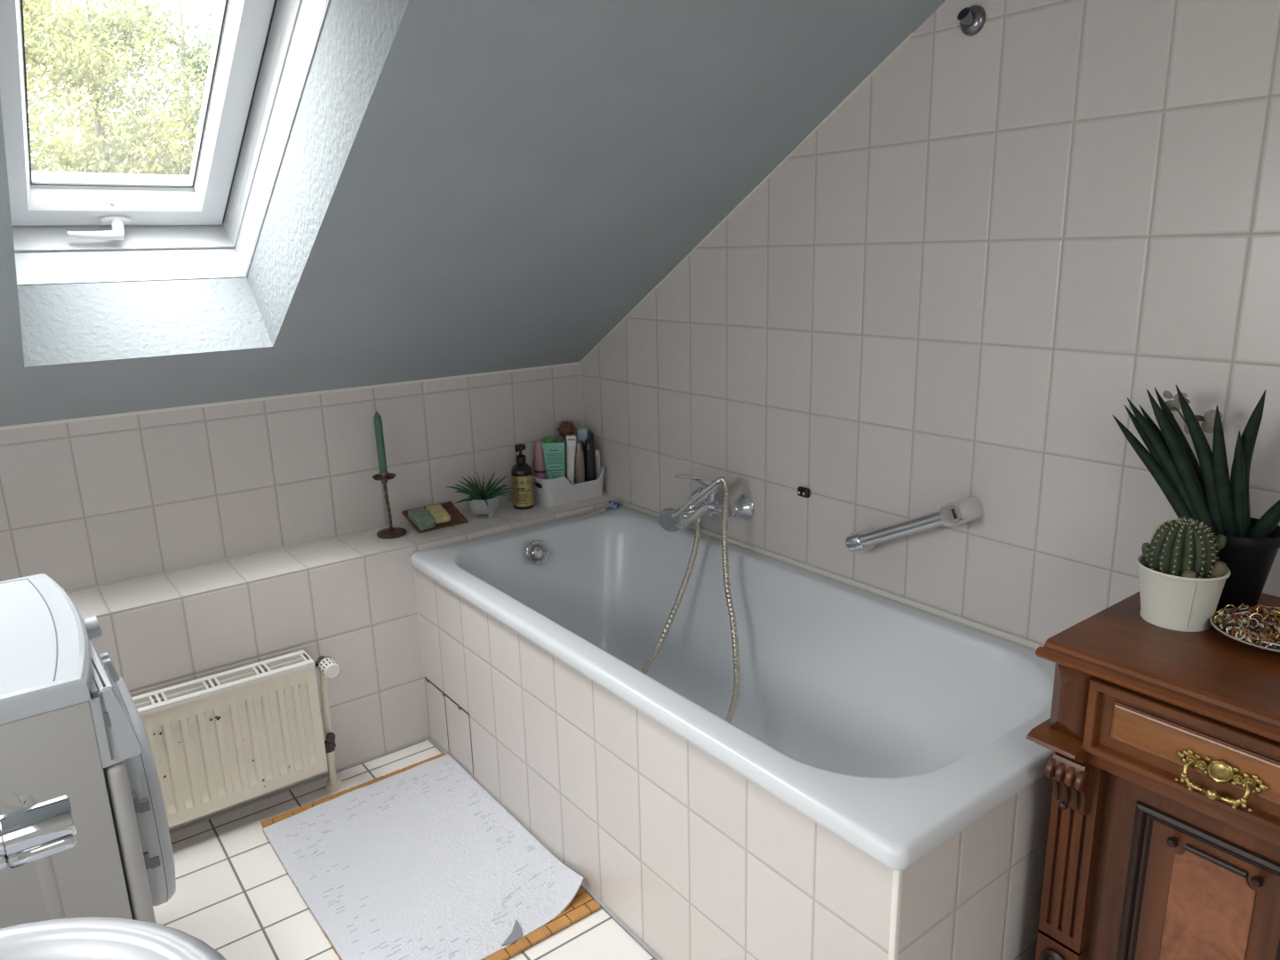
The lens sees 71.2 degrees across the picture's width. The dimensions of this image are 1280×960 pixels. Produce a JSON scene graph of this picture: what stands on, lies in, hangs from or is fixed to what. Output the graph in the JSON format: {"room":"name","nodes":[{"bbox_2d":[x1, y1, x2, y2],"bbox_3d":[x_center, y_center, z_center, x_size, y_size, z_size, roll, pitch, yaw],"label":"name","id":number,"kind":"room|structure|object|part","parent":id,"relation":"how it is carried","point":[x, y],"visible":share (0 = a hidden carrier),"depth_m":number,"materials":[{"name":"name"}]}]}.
{"room":"bathroom","nodes":[
{"label":"bathroom","id":0,"kind":"room"},
{"bbox_2d":[0,364,581,591],"bbox_3d":[-1.075,0.279,2.547,2.150,1.034,0.100,-12,18,-36],"label":"wall","id":1,"kind":"structure","parent":0,"point":[84,504],"depth_m":2.42,"materials":[{"name":"tile"}]},
{"bbox_2d":[0,361,579,430],"bbox_3d":[-1.056,-0.210,2.378,2.150,0.008,0.004,-12,18,-36],"label":"trim","id":2,"kind":"structure","parent":1,"relation":"attached to","point":[570,364],"depth_m":2.41,"materials":[{"name":"white paint"}]},
{"bbox_2d":[66,498,512,593],"bbox_3d":[-1.044,0.200,2.483,2.150,0.005,0.008,-12,18,-36],"label":"trim","id":3,"kind":"structure","parent":1,"relation":"attached to","point":[508,500],"depth_m":2.44,"materials":[{"name":"grey plastic"}]},
{"bbox_2d":[67,491,622,830],"bbox_3d":[-0.973,0.515,2.478,2.150,0.607,0.218,-12,18,-36],"label":"half wall","id":4,"kind":"structure","parent":1,"relation":"attached to","point":[351,600],"depth_m":2.41,"materials":[{"name":"tile"}]},
{"bbox_2d":[131,649,341,828],"bbox_3d":[-1.060,0.695,2.209,0.648,0.396,0.115,-12,18,-36],"label":"radiator","id":5,"kind":"object","parent":4,"relation":"attached to","point":[215,746],"visible":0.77,"depth_m":2.22,"materials":[{"name":"white metal"}]},
{"bbox_3d":[-1.110,0.657,2.216,0.589,0.294,0.014,-12,18,-36],"label":"panel","id":6,"kind":"part","parent":5,"relation":"part of","materials":[{"name":"beige paint"}]},
{"bbox_2d":[131,649,315,715],"bbox_3d":[-1.095,0.512,2.152,0.589,0.010,0.094,-12,18,-36],"label":"grille","id":7,"kind":"object","parent":5,"relation":"attached to","point":[212,691],"depth_m":2.19,"materials":[{"name":"white metal"}]},
{"bbox_2d":[372,471,406,538],"bbox_3d":[-0.729,0.067,2.592,0.084,0.190,0.084,-12,18,-36],"label":"candle holder","id":8,"kind":"object","parent":4,"relation":"on","point":[391,532],"visible":1,"depth_m":2.58,"materials":[{"name":"brown metal"}]},
{"bbox_2d":[373,410,387,472],"bbox_3d":[-0.739,-0.103,2.544,0.024,0.193,0.022,-12,18,-36],"label":"candle","id":9,"kind":"object","parent":8,"relation":"on","point":[377,420],"visible":1,"depth_m":2.53,"materials":[{"name":"green wax"}]},
{"bbox_2d":[378,471,388,478],"bbox_3d":[-0.736,-0.014,2.567,0.025,0.020,0.025,-12,18,-36],"label":"candle cup","id":10,"kind":"object","parent":8,"relation":"on","point":[385,475],"depth_m":2.56,"materials":[{"name":"brown metal"}]},
{"bbox_2d":[372,472,395,480],"bbox_3d":[-0.736,-0.006,2.569,0.066,0.012,0.066,-12,18,-36],"label":"drip tray","id":11,"kind":"object","parent":8,"relation":"on","point":[381,476],"depth_m":2.56,"materials":[{"name":"brown metal"}]},
{"bbox_3d":[-0.733,0.072,2.590,0.020,0.153,0.018,-12,18,-36],"label":"stem","id":12,"kind":"part","parent":8,"relation":"part of","materials":[{"name":"brown metal"}]},
{"bbox_2d":[401,501,468,533],"bbox_3d":[-0.620,0.111,2.705,0.161,0.044,0.118,-12,18,-36],"label":"board","id":13,"kind":"object","parent":4,"relation":"on","point":[457,517],"visible":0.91,"depth_m":2.71,"materials":[{"name":"brown wood"}]},
{"bbox_2d":[408,507,435,530],"bbox_3d":[-0.647,0.115,2.650,0.050,0.048,0.086,-13,19,-39],"label":"soap bar","id":14,"kind":"object","parent":13,"relation":"on","point":[420,517],"visible":1,"depth_m":2.63,"materials":[{"name":"green wax"}]},
{"bbox_2d":[425,504,450,523],"bbox_3d":[-0.608,0.102,2.691,0.054,0.041,0.083,-12,18,-36],"label":"soap bar","id":15,"kind":"object","parent":13,"relation":"on","point":[437,511],"visible":0.91,"depth_m":2.67,"materials":[{"name":"yellow wax"}]},
{"bbox_2d":[447,472,516,518],"bbox_3d":[-0.488,0.051,2.746,0.206,0.134,0.205,-12,18,-36],"label":"potted succulent","id":16,"kind":"object","parent":4,"relation":"on","point":[480,500],"visible":1,"depth_m":2.74,"materials":[{"name":"green plant"}]},
{"bbox_2d":[467,495,499,518],"bbox_3d":[-0.484,0.081,2.769,0.100,0.064,0.100,-12,18,-36],"label":"pot","id":17,"kind":"object","parent":16,"relation":"attached to","point":[479,506],"depth_m":2.73,"materials":[{"name":"white ceramic"}]},
{"bbox_2d":[511,443,534,509],"bbox_3d":[-0.375,-0.013,2.839,0.068,0.205,0.068,-12,18,-36],"label":"pump bottle","id":18,"kind":"object","parent":4,"relation":"on","point":[522,481],"visible":1,"depth_m":2.82,"materials":[{"name":"black"}]},
{"bbox_2d":[532,465,604,506],"bbox_3d":[-0.244,0.012,2.953,0.242,0.093,0.144,-12,18,-36],"label":"storage basket","id":19,"kind":"object","parent":4,"relation":"on","point":[548,492],"visible":0.71,"depth_m":2.88,"materials":[{"name":"white plastic"}]},
{"bbox_2d":[534,440,547,479],"bbox_3d":[-0.323,-0.035,2.909,0.044,0.188,0.044,-12,18,-36],"label":"shampoo bottle","id":20,"kind":"object","parent":19,"relation":"in","point":[540,471],"visible":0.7,"depth_m":2.89,"materials":[{"name":"pink plastic"}]},
{"bbox_2d":[542,436,557,443],"bbox_3d":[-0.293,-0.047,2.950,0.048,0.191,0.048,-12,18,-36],"label":"cap","id":21,"kind":"object","parent":19,"relation":"in","point":[548,439],"visible":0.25,"depth_m":2.91,"materials":[{"name":"green plastic"}]},
{"bbox_2d":[542,442,565,479],"bbox_3d":[-0.275,-0.029,2.887,0.073,0.186,0.034,-3,15,-5],"label":"tube","id":22,"kind":"object","parent":19,"relation":"in","point":[553,452],"visible":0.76,"depth_m":2.87,"materials":[{"name":"teal plastic"}]},
{"bbox_2d":[556,418,576,441],"bbox_3d":[-0.240,-0.086,2.991,0.077,0.245,0.078,-12,18,-36],"label":"bath brush","id":23,"kind":"object","parent":19,"relation":"in","point":[565,428],"visible":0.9,"depth_m":2.95,"materials":[{"name":"brown wood"}]},
{"bbox_2d":[566,434,575,484],"bbox_3d":[-0.222,-0.044,2.907,0.036,0.203,0.023,-3,15,-5],"label":"lotion bottle","id":24,"kind":"object","parent":19,"relation":"in","point":[571,440],"visible":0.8,"depth_m":2.89,"materials":[{"name":"white plastic"}]},
{"bbox_2d":[574,441,584,483],"bbox_3d":[-0.197,-0.037,2.923,0.033,0.179,0.033,-12,18,-36],"label":"oil bottle","id":25,"kind":"object","parent":19,"relation":"in","point":[579,466],"visible":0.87,"depth_m":2.91,"materials":[{"name":"brown"}]},
{"bbox_2d":[577,440,585,481],"bbox_3d":[-0.194,-0.043,2.951,0.033,0.178,0.033,-12,18,-36],"label":"bottle","id":26,"kind":"object","parent":19,"relation":"in","point":[582,443],"visible":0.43,"depth_m":2.93,"materials":[{"name":"grey plastic"}]},
{"bbox_2d":[576,428,587,445],"bbox_3d":[-0.190,-0.070,2.992,0.040,0.208,0.020,-3,15,-5],"label":"mouthwash bottle","id":27,"kind":"object","parent":19,"relation":"in","point":[581,433],"visible":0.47,"depth_m":2.96,"materials":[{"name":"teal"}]},
{"bbox_2d":[584,437,596,481],"bbox_3d":[-0.165,-0.049,2.952,0.040,0.186,0.036,-12,18,-36],"label":"bottle","id":28,"kind":"object","parent":19,"relation":"in","point":[590,466],"visible":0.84,"depth_m":2.93,"materials":[{"name":"black plastic"}]},
{"bbox_2d":[587,432,593,441],"bbox_3d":[-0.172,-0.068,3.017,0.034,0.191,0.034,-12,18,-36],"label":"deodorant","id":29,"kind":"object","parent":19,"relation":"in","point":[589,434],"visible":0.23,"depth_m":2.98,"materials":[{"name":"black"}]},
{"bbox_2d":[595,449,600,479],"bbox_3d":[-0.144,-0.034,2.985,0.023,0.140,0.023,-12,18,-36],"label":"bottle","id":30,"kind":"object","parent":19,"relation":"in","point":[597,453],"visible":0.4,"depth_m":2.97,"materials":[{"name":"white plastic"}]},
{"bbox_2d":[578,362,583,428],"bbox_3d":[-0.198,-0.190,3.054,0.006,0.421,0.006,-12,18,-36],"label":"trim","id":31,"kind":"structure","parent":1,"relation":"attached to","point":[580,364],"depth_m":3.03,"materials":[{"name":"grey plastic"}]},
{"bbox_2d":[152,738,655,959],"bbox_3d":[-0.015,1.146,1.354,2.350,0.100,3.550,-12,18,-36],"label":"floor","id":32,"kind":"structure","parent":0,"point":[234,893],"depth_m":2.02,"materials":[{"name":"tile"}]},
{"bbox_2d":[0,573,175,928],"bbox_3d":[-1.156,0.666,1.488,0.625,0.818,0.582,-12,18,-36],"label":"washing machine","id":33,"kind":"object","parent":32,"relation":"on","point":[70,724],"visible":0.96,"depth_m":1.34,"materials":[{"name":"grey"}]},
{"bbox_2d":[0,573,93,724],"bbox_3d":[-1.187,0.294,1.376,0.573,0.039,0.580,-12,18,-36],"label":"washing machine top","id":34,"kind":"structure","parent":33,"relation":"on","point":[28,638],"depth_m":1.39,"materials":[{"name":"grey plastic"}]},
{"bbox_3d":[-0.987,0.266,1.599,0.039,0.043,0.040,-12,18,-36],"label":"programme knob","id":35,"kind":"part","parent":33,"relation":"part of","materials":[{"name":"grey metal"}]},
{"bbox_3d":[-0.844,0.344,1.423,0.044,0.122,0.219,-12,18,-36],"label":"detergent drawer","id":36,"kind":"part","parent":33,"relation":"part of","materials":[{"name":"grey plastic"}]},
{"bbox_3d":[-0.957,0.675,1.647,0.028,0.612,0.576,-12,18,-36],"label":"panel","id":37,"kind":"part","parent":33,"relation":"part of","materials":[{"name":"grey plastic"}]},
{"bbox_3d":[-0.928,0.559,1.640,0.049,0.367,0.435,-12,18,-36],"label":"door","id":38,"kind":"part","parent":33,"relation":"part of","materials":[{"name":"grey plastic"}]},
{"bbox_2d":[169,737,426,833],"bbox_3d":[-1.194,0.890,2.249,1.404,0.006,0.008,-12,18,-36],"label":"baseboard","id":39,"kind":"structure","parent":32,"relation":"on","point":[425,739],"depth_m":2.42,"materials":[{"name":"grey"}]},
{"bbox_2d":[261,752,600,959],"bbox_3d":[-0.526,0.905,2.117,0.503,0.010,0.793,-12,18,-36],"label":"mat","id":40,"kind":"object","parent":32,"relation":"on","point":[582,905],"visible":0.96,"depth_m":1.94,"materials":[{"name":"brown wood"}]},
{"bbox_2d":[263,753,583,959],"bbox_3d":[-0.524,0.882,2.114,0.519,0.045,0.754,-12,18,-36],"label":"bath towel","id":41,"kind":"object","parent":40,"relation":"on","point":[420,862],"visible":1,"depth_m":2.08,"materials":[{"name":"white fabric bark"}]},
{"bbox_2d":[427,736,662,959],"bbox_3d":[-0.129,0.921,2.025,0.008,0.006,1.658,-12,18,-36],"label":"baseboard","id":42,"kind":"structure","parent":32,"relation":"on","point":[604,906],"depth_m":1.94,"materials":[{"name":"grey"}]},
{"bbox_2d":[410,504,1055,959],"bbox_3d":[0.154,0.579,2.158,0.747,0.587,1.668,-12,18,-36],"label":"bathtub","id":43,"kind":"object","parent":32,"relation":"on","point":[875,788],"visible":0.94,"depth_m":1.90,"materials":[{"name":"white ceramic"}]},
{"bbox_2d":[580,508,607,518],"bbox_3d":[-0.148,0.104,2.827,0.105,0.012,0.020,-12,18,-36],"label":"handle","id":44,"kind":"object","parent":43,"relation":"on","point":[602,509],"visible":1,"depth_m":2.83,"materials":[{"name":"grey plastic"}]},
{"bbox_2d":[576,499,618,517],"bbox_3d":[-0.143,0.088,2.857,0.167,0.027,0.038,-12,18,-36],"label":"razor","id":45,"kind":"object","parent":43,"relation":"on","point":[613,504],"visible":1,"depth_m":2.88,"materials":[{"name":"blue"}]},
{"bbox_3d":[-0.146,0.096,2.846,0.149,0.017,0.009,-15,19,-41],"label":"handle","id":46,"kind":"part","parent":45,"relation":"part of","materials":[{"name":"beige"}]},
{"bbox_3d":[-0.122,0.653,1.972,0.032,0.550,1.648,-12,18,-36],"label":"panel","id":47,"kind":"part","parent":43,"relation":"part of","materials":[{"name":"tile"}]},
{"bbox_3d":[0.369,0.808,1.324,0.011,0.549,0.011,-12,18,-36],"label":"corner trim","id":48,"kind":"part","parent":43,"relation":"part of","materials":[{"name":"white paint"}]},
{"bbox_3d":[0.649,0.744,1.544,0.730,0.550,0.033,-12,18,-36],"label":"panel","id":49,"kind":"part","parent":43,"relation":"part of","materials":[{"name":"tile"}]},
{"bbox_2d":[1025,591,1279,959],"bbox_3d":[0.925,0.644,1.363,0.466,0.820,0.498,-12,18,-36],"label":"base cabinet","id":50,"kind":"object","parent":32,"relation":"on","point":[1164,838],"visible":1,"depth_m":1.27,"materials":[{"name":"brown wood"}]},
{"bbox_3d":[0.642,0.397,1.355,0.079,0.028,0.075,-12,18,-36],"label":"ledge moulding","id":51,"kind":"part","parent":50,"relation":"part of","materials":[{"name":"brown wood"}]},
{"bbox_3d":[0.771,0.371,1.177,0.041,0.114,0.351,-12,18,-36],"label":"drawer","id":52,"kind":"part","parent":50,"relation":"part of","materials":[{"name":"brown wood"}]},
{"bbox_2d":[1136,516,1230,631],"bbox_3d":[0.830,0.138,1.369,0.124,0.163,0.124,-12,18,-36],"label":"potted cactus","id":53,"kind":"object","parent":50,"relation":"on","point":[1181,581],"visible":1,"depth_m":1.34,"materials":[{"name":"white ceramic"}]},
{"bbox_2d":[1136,553,1230,631],"bbox_3d":[0.831,0.173,1.379,0.124,0.090,0.124,-12,18,-36],"label":"pot","id":54,"kind":"object","parent":53,"relation":"attached to","point":[1180,596],"depth_m":1.34,"materials":[{"name":"white ceramic"}]},
{"bbox_3d":[0.782,0.376,1.187,0.045,0.154,0.382,-12,18,-36],"label":"rail","id":55,"kind":"part","parent":50,"relation":"part of","materials":[{"name":"brown wood"}]},
{"bbox_3d":[0.802,0.731,1.287,0.016,0.576,0.280,-12,18,-36],"label":"door","id":56,"kind":"part","parent":50,"relation":"part of","materials":[{"name":"brown wood"}]},
{"bbox_3d":[0.766,0.371,1.173,0.007,0.059,0.290,-12,18,-36],"label":"raised panel","id":57,"kind":"part","parent":50,"relation":"part of","materials":[{"name":"orange wood"}]},
{"bbox_2d":[1112,384,1279,610],"bbox_3d":[0.907,0.022,1.440,0.133,0.348,0.291,-12,18,-36],"label":"snake plant","id":58,"kind":"object","parent":50,"relation":"on","point":[1205,492],"visible":0.93,"depth_m":1.40,"materials":[{"name":"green plant"}]},
{"bbox_2d":[1162,390,1222,434],"bbox_3d":[0.904,-0.034,1.462,0.024,0.216,0.113,-13,19,-38],"label":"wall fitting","id":59,"kind":"object","parent":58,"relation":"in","point":[1207,425],"visible":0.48,"depth_m":1.45,"materials":[{"name":"silver"}]},
{"bbox_3d":[0.910,-0.022,1.463,0.013,0.192,0.103,-14,19,-41],"label":"stem","id":60,"kind":"part","parent":59,"relation":"part of","materials":[{"name":"silver"}]},
{"bbox_3d":[0.941,0.136,1.427,0.133,0.132,0.133,-12,18,-36],"label":"pot","id":61,"kind":"part","parent":58,"relation":"part of","materials":[{"name":"black ceramic"}]},
{"bbox_3d":[0.794,0.733,1.281,0.014,0.510,0.214,-12,18,-36],"label":"frame moulding","id":62,"kind":"part","parent":50,"relation":"part of","materials":[{"name":"black wood"}]},
{"bbox_3d":[0.798,0.728,1.283,0.004,0.414,0.102,-12,18,-36],"label":"burl panel","id":63,"kind":"part","parent":50,"relation":"part of","materials":[{"name":"brown wood"}]},
{"bbox_3d":[0.761,0.382,1.171,0.010,0.034,0.111,-12,18,-36],"label":"handle plate","id":64,"kind":"part","parent":50,"relation":"part of","materials":[{"name":"gold metal"}]},
{"bbox_2d":[1209,608,1279,653],"bbox_3d":[0.923,0.227,1.298,0.164,0.021,0.164,-12,18,-36],"label":"dish","id":65,"kind":"object","parent":50,"relation":"on","point":[1216,626],"visible":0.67,"depth_m":1.32,"materials":[{"name":"silver ceramic"}]},
{"bbox_2d":[1214,602,1279,649],"bbox_3d":[0.921,0.219,1.297,0.161,0.032,0.162,-12,18,-36],"label":"jewellery","id":66,"kind":"object","parent":65,"relation":"in","point":[1245,633],"visible":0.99,"depth_m":1.32,"materials":[{"name":"gold metal"}]},
{"bbox_2d":[0,0,945,426],"bbox_3d":[-0.079,-0.694,0.902,2.350,1.623,3.605,-12,18,-36],"label":"ceiling","id":67,"kind":"structure","parent":0,"point":[517,177],"depth_m":1.88,"materials":[{"name":"paint"}]},
{"bbox_2d":[0,0,408,367],"bbox_3d":[-0.868,-0.643,1.606,0.561,0.896,1.402,-12,18,-36],"label":"window","id":68,"kind":"structure","parent":67,"relation":"attached to","point":[212,258],"depth_m":1.98,"materials":[{"name":"white paint"}]},
{"bbox_3d":[-1.248,-0.583,2.066,0.134,0.056,0.037,-12,18,-36],"label":"handle","id":69,"kind":"part","parent":68,"relation":"part of","materials":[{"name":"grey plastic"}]},
{"bbox_3d":[-1.001,-0.807,1.736,0.459,0.574,0.878,-12,18,-36],"label":"sash","id":70,"kind":"part","parent":68,"relation":"part of","materials":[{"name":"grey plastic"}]},
{"bbox_3d":[-0.992,-0.782,1.736,0.561,0.686,0.998,-12,18,-36],"label":"frame","id":71,"kind":"part","parent":68,"relation":"part of","materials":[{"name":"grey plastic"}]},
{"bbox_2d":[581,0,1279,644],"bbox_3d":[0.856,-0.258,1.703,0.120,2.400,3.550,-12,18,-36],"label":"wall","id":72,"kind":"structure","parent":0,"point":[1013,232],"depth_m":1.79,"materials":[{"name":"tile"}]},
{"bbox_2d":[674,473,754,529],"bbox_3d":[0.168,0.046,2.461,0.193,0.154,0.221,-12,18,-36],"label":"mixer","id":73,"kind":"object","parent":72,"relation":"attached to","point":[744,508],"visible":0.77,"depth_m":2.44,"materials":[{"name":"silver metal"}]},
{"bbox_2d":[658,478,720,532],"bbox_3d":[0.140,0.070,2.462,0.192,0.174,0.048,7,17,30],"label":"shower","id":74,"kind":"object","parent":73,"relation":"on","point":[668,517],"visible":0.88,"depth_m":2.46,"materials":[{"name":"silver metal"}]},
{"bbox_2d":[640,476,740,723],"bbox_3d":[0.144,0.344,2.298,0.343,0.645,0.333,-12,18,-36],"label":"shower hose","id":75,"kind":"object","parent":73,"relation":"attached to","point":[723,480],"visible":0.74,"depth_m":2.35,"materials":[{"name":"silver metal"}]},
{"bbox_3d":[0.143,0.097,2.449,0.122,0.062,0.038,-14,19,-40],"label":"spout","id":76,"kind":"part","parent":73,"relation":"part of","materials":[{"name":"silver metal"}]},
{"bbox_3d":[0.155,0.007,2.442,0.140,0.068,0.045,-12,18,-36],"label":"lever","id":77,"kind":"part","parent":73,"relation":"part of","materials":[{"name":"silver metal"}]},
{"bbox_2d":[695,515,701,522],"bbox_3d":[0.160,0.102,2.458,0.020,0.026,0.019,-12,18,-36],"label":"outlet","id":78,"kind":"object","parent":73,"relation":"attached to","point":[698,518],"depth_m":2.45,"materials":[{"name":"silver metal"}]},
{"bbox_2d":[579,32,913,362],"bbox_3d":[0.176,-0.651,2.410,0.004,0.780,1.286,-12,18,-36],"label":"trim","id":79,"kind":"structure","parent":72,"relation":"attached to","point":[856,89],"depth_m":2.20,"materials":[{"name":"white paint"}]},
{"bbox_2d":[797,486,809,497],"bbox_3d":[0.415,0.031,2.271,0.017,0.026,0.038,-12,18,-36],"label":"clip","id":80,"kind":"object","parent":72,"relation":"attached to","point":[803,492],"visible":1,"depth_m":2.26,"materials":[{"name":"black plastic"}]},
{"bbox_2d":[619,500,1044,649],"bbox_3d":[0.441,0.227,2.299,0.012,0.015,1.667,-12,18,-36],"label":"trim","id":81,"kind":"structure","parent":72,"relation":"attached to","point":[948,615],"depth_m":2.14,"materials":[{"name":"grey plastic"}]},
{"bbox_2d":[845,495,983,551],"bbox_3d":[0.599,0.104,1.988,0.080,0.182,0.307,-12,18,-36],"label":"grab rail","id":82,"kind":"object","parent":72,"relation":"attached to","point":[969,508],"visible":1,"depth_m":1.92,"materials":[{"name":"silver metal"}]},
{"bbox_2d":[845,527,879,551],"bbox_3d":[0.524,0.142,2.101,0.080,0.054,0.055,-12,18,-36],"label":"rail end","id":83,"kind":"object","parent":82,"relation":"attached to","point":[858,541],"depth_m":2.08,"materials":[{"name":"silver metal"}]},
{"bbox_2d":[957,4,985,36],"bbox_3d":[0.624,-0.878,1.703,0.037,0.054,0.054,-12,18,-36],"label":"wall fitting","id":84,"kind":"object","parent":72,"relation":"attached to","point":[972,19],"visible":1,"depth_m":1.70,"materials":[{"name":"silver metal"}]},
{"bbox_3d":[-0.971,0.118,0.426,0.100,2.400,3.450,-12,18,-36],"label":"wall","id":85,"kind":"structure","parent":0,"visible":0},
{"bbox_2d":[0,793,76,869],"bbox_3d":[-0.623,0.291,0.520,0.502,0.060,0.060,-12,18,-36],"label":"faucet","id":86,"kind":"object","parent":85,"relation":"attached to","point":[44,828],"visible":1,"depth_m":0.64,"materials":[{"name":"silver metal"}]},
{"bbox_2d":[0,917,225,959],"bbox_3d":[-0.505,0.533,0.508,0.586,0.172,0.530,-12,18,-36],"label":"washbasin","id":87,"kind":"object","parent":85,"relation":"attached to","point":[77,938],"visible":1,"depth_m":0.75,"materials":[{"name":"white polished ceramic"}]},
{"label":"outside","id":88,"kind":"structure","parent":0,"visible":0},
{"bbox_3d":[-17.787,-9.293,38.161,96.000,9.499,71.000,-12,18,-36],"label":"meadow","id":89,"kind":"object","parent":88,"visible":0},
{"bbox_2d":[22,0,143,172],"bbox_3d":[-17.681,-11.273,24.208,7.287,10.005,7.179,-9,16,-27],"label":"deciduous tree","id":90,"kind":"object","parent":89,"relation":"on","point":[58,115],"visible":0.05,"depth_m":24.72,"materials":[{"name":"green plant"}]},
{"bbox_2d":[22,0,209,175],"bbox_3d":[-9.799,-4.674,16.729,5.150,9.579,4.672,7,17,29],"label":"deciduous tree","id":91,"kind":"object","parent":89,"relation":"on","point":[91,48],"visible":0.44,"depth_m":15.38,"materials":[{"name":"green plant"}]},
{"bbox_2d":[72,0,215,175],"bbox_3d":[-9.217,-5.519,18.834,4.766,9.135,4.926,-12,18,-36],"label":"deciduous tree","id":92,"kind":"object","parent":89,"relation":"on","point":[202,52],"visible":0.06,"depth_m":17.70,"materials":[{"name":"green plant"}]}
]}

